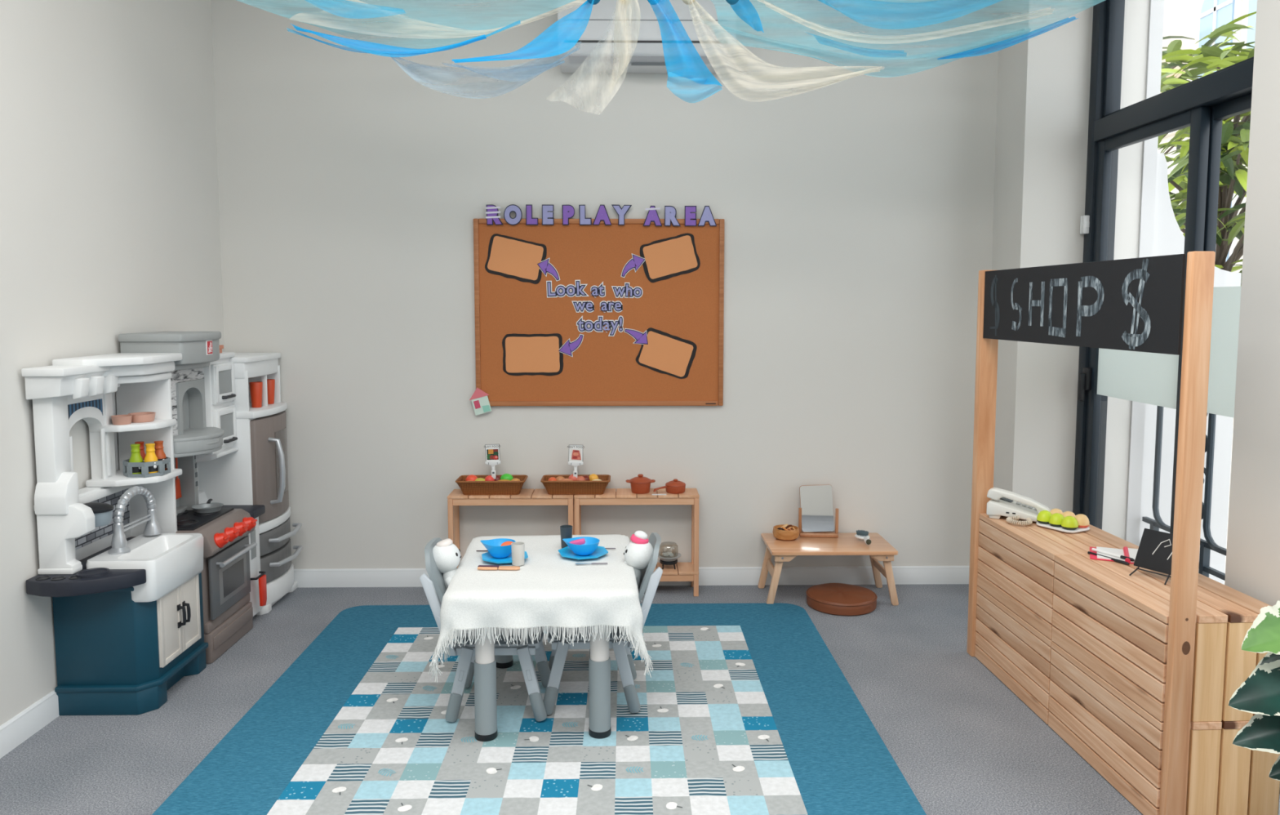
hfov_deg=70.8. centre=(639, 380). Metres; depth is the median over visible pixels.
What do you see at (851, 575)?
baseboard
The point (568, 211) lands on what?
cut out letter
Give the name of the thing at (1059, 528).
tray
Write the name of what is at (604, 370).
cork board
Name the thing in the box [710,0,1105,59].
swag
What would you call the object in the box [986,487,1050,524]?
telephone
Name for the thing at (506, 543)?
fruit
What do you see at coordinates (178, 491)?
utensil
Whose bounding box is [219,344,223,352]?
box
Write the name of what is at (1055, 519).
egg
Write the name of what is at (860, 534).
hairbrush
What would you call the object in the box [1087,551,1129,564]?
pen
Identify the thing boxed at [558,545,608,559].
plate
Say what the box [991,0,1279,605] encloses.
wall
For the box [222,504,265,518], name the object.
countertop
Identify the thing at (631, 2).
tulle tail
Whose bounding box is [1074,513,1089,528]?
egg
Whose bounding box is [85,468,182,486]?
shelf
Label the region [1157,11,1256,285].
leafy tree
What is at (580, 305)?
cut out word
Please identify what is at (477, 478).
pear
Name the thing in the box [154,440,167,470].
sauce bottle
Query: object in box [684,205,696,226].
cut out letter
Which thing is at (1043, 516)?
egg
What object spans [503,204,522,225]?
cut out letter
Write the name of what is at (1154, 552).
easel
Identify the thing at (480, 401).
house
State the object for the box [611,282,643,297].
cut out word
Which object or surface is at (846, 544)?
table
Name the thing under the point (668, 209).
cut out letter
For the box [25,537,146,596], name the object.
countertop
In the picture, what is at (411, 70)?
swag
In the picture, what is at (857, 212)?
wall
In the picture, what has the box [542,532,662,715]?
chair
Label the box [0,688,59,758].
baseboard
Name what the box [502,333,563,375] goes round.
paper card
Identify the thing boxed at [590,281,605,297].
cut out word
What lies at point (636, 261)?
paper arrow
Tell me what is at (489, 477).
apple
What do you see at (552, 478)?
shrimp
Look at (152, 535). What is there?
faucet
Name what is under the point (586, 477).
steak
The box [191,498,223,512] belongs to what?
frying pan
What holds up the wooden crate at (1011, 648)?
on the floor
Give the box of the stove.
[130,508,255,662]
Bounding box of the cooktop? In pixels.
[176,506,233,530]
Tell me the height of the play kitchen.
1.268 m
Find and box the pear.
[475,477,484,480]
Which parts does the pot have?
pot, lid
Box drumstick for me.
[560,478,573,480]
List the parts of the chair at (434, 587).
backrest, leg, leg, seat, leg, leg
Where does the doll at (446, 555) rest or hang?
on the chair at (434, 587)
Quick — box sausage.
[576,475,585,480]
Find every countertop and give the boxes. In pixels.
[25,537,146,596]
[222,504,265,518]
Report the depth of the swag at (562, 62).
3.00 m
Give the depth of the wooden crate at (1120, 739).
2.44 m
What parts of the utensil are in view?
handle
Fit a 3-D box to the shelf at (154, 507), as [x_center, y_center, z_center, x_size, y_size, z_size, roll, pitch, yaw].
[-1.865,0.284,3.311,0.210,0.630,0.183,0,5,-1]
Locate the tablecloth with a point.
(549, 589)
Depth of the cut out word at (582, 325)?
4.32 m
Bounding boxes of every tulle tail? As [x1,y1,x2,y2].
[545,4,631,108]
[609,0,640,89]
[648,0,722,86]
[666,71,722,102]
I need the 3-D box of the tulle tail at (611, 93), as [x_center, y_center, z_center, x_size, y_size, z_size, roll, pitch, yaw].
[-0.170,-1.055,2.940,0.291,0.392,0.140,0,5,-1]
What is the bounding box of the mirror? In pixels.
[798,484,838,537]
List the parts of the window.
handle, sash, sash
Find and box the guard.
[1142,405,1226,580]
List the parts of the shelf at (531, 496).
leg, leg, rail, leg, leg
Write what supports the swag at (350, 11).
attached to the swag at (382, 28)
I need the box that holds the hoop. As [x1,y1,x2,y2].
[587,0,738,4]
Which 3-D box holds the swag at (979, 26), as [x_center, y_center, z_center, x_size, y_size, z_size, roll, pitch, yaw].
[0.895,-1.210,3.025,1.012,0.173,0.084,0,5,-1]
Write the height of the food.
0.032 m
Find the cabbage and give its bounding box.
[500,473,513,479]
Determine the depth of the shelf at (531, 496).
4.22 m
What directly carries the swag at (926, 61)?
attached to the swag at (770, 19)
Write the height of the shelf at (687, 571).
0.486 m
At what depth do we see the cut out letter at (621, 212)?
4.26 m
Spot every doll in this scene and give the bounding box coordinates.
[432,537,475,633]
[610,530,653,629]
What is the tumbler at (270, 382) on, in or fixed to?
on the play kitchen
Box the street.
[1224,425,1233,573]
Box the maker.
[657,541,680,568]
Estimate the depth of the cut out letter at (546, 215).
4.26 m
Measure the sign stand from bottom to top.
1.508 m
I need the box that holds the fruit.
[500,541,512,546]
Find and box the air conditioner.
[557,0,736,73]
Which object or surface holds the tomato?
in the wicker basket at (468, 487)
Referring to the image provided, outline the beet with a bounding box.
[494,475,500,480]
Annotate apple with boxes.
[484,475,494,480]
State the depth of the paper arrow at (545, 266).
4.29 m
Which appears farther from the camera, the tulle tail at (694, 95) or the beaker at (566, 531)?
the beaker at (566, 531)
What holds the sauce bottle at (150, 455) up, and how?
in the rack
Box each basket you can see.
[455,474,528,494]
[540,474,610,494]
[772,524,799,540]
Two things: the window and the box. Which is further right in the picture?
the window
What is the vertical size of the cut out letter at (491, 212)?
0.096 m
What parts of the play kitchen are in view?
frame, lid, cornice, door, handle, handle, stone panel, niche frame, door, knob, cupboard door, cupboard door, door pane, door pane, handle, oven door, handle, knob, oven handle, knob, knob, panel, freezer drawer, freezer drawer, drawer handle, drawer handle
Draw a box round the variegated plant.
[1228,600,1279,780]
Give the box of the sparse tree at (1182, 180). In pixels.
[1157,31,1246,214]
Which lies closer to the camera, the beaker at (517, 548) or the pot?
the beaker at (517, 548)
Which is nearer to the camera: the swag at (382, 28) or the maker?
the swag at (382, 28)
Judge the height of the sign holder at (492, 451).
0.167 m
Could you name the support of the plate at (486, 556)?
on the tablecloth
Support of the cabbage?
in the wicker basket at (468, 487)
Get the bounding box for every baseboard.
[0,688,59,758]
[293,565,969,586]
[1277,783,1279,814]
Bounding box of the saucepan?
[653,478,685,493]
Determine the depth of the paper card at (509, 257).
4.28 m
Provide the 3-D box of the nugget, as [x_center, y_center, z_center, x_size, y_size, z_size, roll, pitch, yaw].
[-0.379,0.475,4.286,0.048,0.044,0.040,0,5,-1]
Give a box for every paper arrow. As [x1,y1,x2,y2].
[537,257,559,280]
[558,333,583,356]
[620,253,645,277]
[623,328,648,344]
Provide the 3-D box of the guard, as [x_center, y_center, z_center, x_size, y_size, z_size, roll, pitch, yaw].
[2.325,0.547,3.407,0.028,1.050,1.420,0,5,-1]
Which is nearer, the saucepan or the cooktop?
the cooktop
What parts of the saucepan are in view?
handle, lid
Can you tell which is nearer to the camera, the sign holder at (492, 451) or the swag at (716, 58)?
the swag at (716, 58)
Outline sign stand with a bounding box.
[966,251,1215,814]
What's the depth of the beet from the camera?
4.29 m
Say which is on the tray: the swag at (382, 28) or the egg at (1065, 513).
the egg at (1065, 513)
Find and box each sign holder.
[484,444,500,478]
[567,444,584,477]
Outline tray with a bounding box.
[1035,521,1089,533]
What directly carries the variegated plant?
on the floor
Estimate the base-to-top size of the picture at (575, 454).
0.056 m
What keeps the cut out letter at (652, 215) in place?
attached to the cork board
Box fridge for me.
[197,352,297,614]
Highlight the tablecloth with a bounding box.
[427,533,653,682]
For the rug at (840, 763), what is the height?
0.012 m
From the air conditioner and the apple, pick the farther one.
the apple
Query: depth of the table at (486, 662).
2.82 m
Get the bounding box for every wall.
[0,0,224,725]
[211,0,999,568]
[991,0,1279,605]
[1124,0,1241,584]
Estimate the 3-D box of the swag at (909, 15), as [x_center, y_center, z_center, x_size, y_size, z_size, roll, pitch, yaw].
[0.879,-1.315,3.156,0.772,0.198,0.140,0,5,-1]
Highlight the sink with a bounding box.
[85,533,203,601]
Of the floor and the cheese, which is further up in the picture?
the cheese
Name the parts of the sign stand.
post, post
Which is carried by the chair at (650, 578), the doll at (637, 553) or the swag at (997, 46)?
the doll at (637, 553)
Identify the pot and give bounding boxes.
[626,473,655,493]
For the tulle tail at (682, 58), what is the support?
hanging from the hoop
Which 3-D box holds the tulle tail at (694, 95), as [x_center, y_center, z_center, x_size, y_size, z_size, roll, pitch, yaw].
[0.175,-0.944,2.889,0.181,0.103,0.033,0,5,-1]
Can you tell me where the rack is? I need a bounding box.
[122,456,170,477]
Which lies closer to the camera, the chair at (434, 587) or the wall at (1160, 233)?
the chair at (434, 587)
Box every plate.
[481,551,528,564]
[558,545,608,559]
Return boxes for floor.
[0,583,1143,814]
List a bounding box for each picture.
[486,448,498,459]
[569,448,581,460]
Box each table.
[474,625,611,741]
[757,532,898,604]
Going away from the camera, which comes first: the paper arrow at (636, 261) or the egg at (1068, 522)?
the egg at (1068, 522)
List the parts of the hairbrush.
handle, handle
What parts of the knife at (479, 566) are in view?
handle, blade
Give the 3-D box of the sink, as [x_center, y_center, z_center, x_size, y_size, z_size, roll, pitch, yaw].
[-1.736,0.655,3.183,0.231,0.142,0.376,0,5,-1]
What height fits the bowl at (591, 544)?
0.052 m
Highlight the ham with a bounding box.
[568,474,577,480]
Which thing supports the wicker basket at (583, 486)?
on the shelf at (687, 571)
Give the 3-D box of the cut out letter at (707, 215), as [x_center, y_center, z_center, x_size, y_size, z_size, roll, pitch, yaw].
[0.319,-0.782,4.273,0.092,0.097,0.004,0,5,-1]
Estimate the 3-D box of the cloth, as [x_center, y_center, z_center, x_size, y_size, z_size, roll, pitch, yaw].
[-1.631,0.910,3.893,0.012,0.132,0.060,0,5,-1]
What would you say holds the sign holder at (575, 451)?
in the wicker basket at (583, 486)
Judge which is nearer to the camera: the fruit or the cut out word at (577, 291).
the fruit
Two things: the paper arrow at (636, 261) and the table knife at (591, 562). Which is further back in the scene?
the paper arrow at (636, 261)
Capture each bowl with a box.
[111,414,132,424]
[128,411,155,422]
[480,537,515,558]
[562,536,599,555]
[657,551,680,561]
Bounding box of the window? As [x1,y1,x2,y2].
[1072,0,1253,566]
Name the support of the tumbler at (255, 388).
on the play kitchen
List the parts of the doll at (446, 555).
arm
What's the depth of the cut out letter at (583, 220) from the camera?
4.26 m
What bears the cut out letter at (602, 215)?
attached to the cork board
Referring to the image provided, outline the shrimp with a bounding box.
[547,476,556,480]
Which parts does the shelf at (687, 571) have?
leg, leg, rail, shelf, rail, leg, leg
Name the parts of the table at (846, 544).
leg, leg, leg, leg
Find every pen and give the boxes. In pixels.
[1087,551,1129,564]
[1091,547,1134,560]
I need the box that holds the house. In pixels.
[469,387,491,415]
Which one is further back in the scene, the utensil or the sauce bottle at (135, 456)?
the utensil
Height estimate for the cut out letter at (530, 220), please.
0.096 m
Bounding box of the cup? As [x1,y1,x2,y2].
[93,510,112,526]
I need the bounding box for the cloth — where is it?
[258,574,266,605]
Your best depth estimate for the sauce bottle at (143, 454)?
3.30 m
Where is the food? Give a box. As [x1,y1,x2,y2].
[568,537,585,546]
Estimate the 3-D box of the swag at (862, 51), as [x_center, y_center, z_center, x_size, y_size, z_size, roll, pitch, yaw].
[0.737,-1.146,3.067,0.343,0.104,0.070,0,5,-1]
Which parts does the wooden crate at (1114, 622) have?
panel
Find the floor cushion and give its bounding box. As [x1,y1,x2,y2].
[805,582,877,615]
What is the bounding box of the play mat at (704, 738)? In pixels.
[266,625,808,814]
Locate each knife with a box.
[477,564,519,569]
[574,562,607,564]
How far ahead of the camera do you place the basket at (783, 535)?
4.26 m
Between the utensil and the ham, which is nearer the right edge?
the ham
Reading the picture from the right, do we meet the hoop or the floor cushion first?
the floor cushion
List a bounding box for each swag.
[235,0,576,48]
[286,20,520,53]
[288,0,586,39]
[289,23,486,57]
[304,0,406,18]
[396,57,565,98]
[441,61,564,77]
[451,0,594,62]
[687,0,866,102]
[705,23,1031,77]
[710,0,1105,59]
[730,0,764,32]
[757,0,1052,44]
[808,33,906,57]
[817,0,1003,29]
[937,16,1079,59]
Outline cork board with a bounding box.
[473,218,724,405]
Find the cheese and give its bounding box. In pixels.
[589,473,598,479]
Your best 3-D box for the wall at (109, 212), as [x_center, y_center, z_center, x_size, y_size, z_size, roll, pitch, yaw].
[-2.036,-0.213,0.924,0.200,3.220,7.145,0,5,-1]
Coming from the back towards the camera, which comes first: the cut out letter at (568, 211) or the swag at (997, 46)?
the cut out letter at (568, 211)
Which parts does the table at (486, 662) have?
leg, leg, leg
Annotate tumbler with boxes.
[248,381,262,407]
[266,378,275,404]
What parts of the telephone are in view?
coiled cord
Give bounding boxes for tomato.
[465,474,477,480]
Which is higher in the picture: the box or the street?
the box
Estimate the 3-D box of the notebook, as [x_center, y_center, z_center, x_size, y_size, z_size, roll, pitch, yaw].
[1.562,0.555,2.868,0.230,0.015,0.156,2,5,26]
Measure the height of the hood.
0.140 m
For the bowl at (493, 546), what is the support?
on the plate at (486, 556)
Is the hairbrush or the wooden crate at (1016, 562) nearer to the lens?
the wooden crate at (1016, 562)
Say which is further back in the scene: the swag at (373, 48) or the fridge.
the fridge
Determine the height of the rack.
0.054 m
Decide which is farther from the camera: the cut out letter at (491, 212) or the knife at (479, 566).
the cut out letter at (491, 212)
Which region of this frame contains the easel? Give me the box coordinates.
[1128,528,1173,584]
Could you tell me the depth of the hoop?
2.92 m
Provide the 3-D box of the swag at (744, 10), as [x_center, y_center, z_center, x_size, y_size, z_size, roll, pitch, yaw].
[0.347,-1.222,2.994,0.130,0.134,0.042,0,5,-1]
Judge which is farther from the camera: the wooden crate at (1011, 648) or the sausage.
the sausage
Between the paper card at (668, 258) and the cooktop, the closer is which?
the cooktop
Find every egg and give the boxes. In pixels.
[1036,510,1051,524]
[1048,512,1064,526]
[1049,508,1062,514]
[1061,515,1078,529]
[1062,511,1075,516]
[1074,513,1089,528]
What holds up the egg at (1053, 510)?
on the tray
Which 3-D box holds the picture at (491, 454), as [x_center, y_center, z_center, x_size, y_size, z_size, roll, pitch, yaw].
[-0.699,0.349,4.271,0.056,0.052,0.001,0,5,-1]
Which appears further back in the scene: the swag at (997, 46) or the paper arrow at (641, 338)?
the paper arrow at (641, 338)
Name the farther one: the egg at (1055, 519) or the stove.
the stove
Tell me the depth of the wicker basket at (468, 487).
4.22 m
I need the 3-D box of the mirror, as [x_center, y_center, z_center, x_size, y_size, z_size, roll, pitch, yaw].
[0.864,0.627,4.351,0.190,0.248,0.064,0,5,5]
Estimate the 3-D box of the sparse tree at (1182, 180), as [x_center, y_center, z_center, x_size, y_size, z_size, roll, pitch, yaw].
[4.493,-0.904,7.612,1.675,4.079,1.070,0,5,-1]
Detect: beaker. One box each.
[511,541,524,565]
[560,524,572,548]
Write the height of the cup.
0.055 m
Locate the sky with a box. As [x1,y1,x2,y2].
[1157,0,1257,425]
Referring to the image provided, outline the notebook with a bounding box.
[1089,546,1137,563]
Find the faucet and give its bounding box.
[107,485,161,554]
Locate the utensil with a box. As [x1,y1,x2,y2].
[174,457,182,499]
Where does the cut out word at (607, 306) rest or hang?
attached to the cork board
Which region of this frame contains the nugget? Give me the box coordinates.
[555,475,564,480]
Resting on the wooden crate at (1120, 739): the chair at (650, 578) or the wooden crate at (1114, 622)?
the wooden crate at (1114, 622)
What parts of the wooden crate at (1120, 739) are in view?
panel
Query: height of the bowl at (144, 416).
0.030 m
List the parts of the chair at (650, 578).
leg, leg, seat, leg, leg, backrest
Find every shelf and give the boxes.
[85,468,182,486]
[88,418,176,431]
[102,371,177,536]
[447,488,574,568]
[573,488,699,595]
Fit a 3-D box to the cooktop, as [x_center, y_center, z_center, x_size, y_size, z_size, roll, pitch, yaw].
[-1.831,0.551,3.611,0.247,0.016,0.360,0,5,-1]
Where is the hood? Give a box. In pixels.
[118,331,221,370]
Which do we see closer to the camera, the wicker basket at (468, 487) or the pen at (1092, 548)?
the pen at (1092, 548)
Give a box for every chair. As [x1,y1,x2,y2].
[419,537,550,721]
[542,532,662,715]
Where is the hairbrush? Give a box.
[854,529,871,544]
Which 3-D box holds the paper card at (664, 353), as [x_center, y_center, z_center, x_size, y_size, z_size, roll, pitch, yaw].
[0.126,-0.133,4.334,0.296,0.247,0.003,0,5,-1]
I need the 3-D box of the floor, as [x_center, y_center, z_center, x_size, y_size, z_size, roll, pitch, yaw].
[0.074,1.339,1.090,4.420,0.100,7.145,0,5,-1]
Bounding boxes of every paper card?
[484,233,546,284]
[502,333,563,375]
[635,327,697,378]
[640,233,700,282]
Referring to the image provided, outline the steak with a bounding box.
[582,475,589,479]
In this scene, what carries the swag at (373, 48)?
attached to the swag at (518, 22)
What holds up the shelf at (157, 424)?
attached to the play kitchen
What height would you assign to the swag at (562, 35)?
0.227 m
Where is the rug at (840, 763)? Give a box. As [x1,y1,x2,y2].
[151,602,926,814]
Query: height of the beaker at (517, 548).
0.072 m
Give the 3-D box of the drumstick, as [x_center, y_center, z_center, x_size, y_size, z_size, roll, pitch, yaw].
[-0.349,0.479,4.271,0.068,0.032,0.036,0,5,-1]
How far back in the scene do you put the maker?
4.30 m
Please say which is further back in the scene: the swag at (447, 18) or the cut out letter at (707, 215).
the cut out letter at (707, 215)
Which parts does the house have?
door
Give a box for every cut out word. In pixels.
[546,280,588,297]
[571,300,594,312]
[576,315,623,336]
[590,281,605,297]
[600,300,622,312]
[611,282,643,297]
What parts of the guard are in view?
rail, rail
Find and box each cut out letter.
[485,204,503,225]
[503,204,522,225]
[525,204,537,225]
[542,204,554,225]
[561,204,574,225]
[578,204,591,225]
[592,204,611,225]
[611,204,631,225]
[643,205,662,226]
[664,205,680,226]
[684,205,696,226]
[697,205,716,226]
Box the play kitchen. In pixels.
[21,331,302,715]
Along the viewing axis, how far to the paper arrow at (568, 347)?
4.32 m
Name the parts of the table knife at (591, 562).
handle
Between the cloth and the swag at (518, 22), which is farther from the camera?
the cloth
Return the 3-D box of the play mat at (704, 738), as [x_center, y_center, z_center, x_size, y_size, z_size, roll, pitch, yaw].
[-0.283,1.124,2.873,1.450,0.004,1.914,0,5,-1]
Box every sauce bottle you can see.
[128,443,143,473]
[134,440,146,461]
[143,443,158,473]
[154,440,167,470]
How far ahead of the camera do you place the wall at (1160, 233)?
4.11 m
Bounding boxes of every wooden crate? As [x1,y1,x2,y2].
[974,585,1053,724]
[977,511,1138,639]
[1048,640,1279,814]
[1051,554,1272,721]

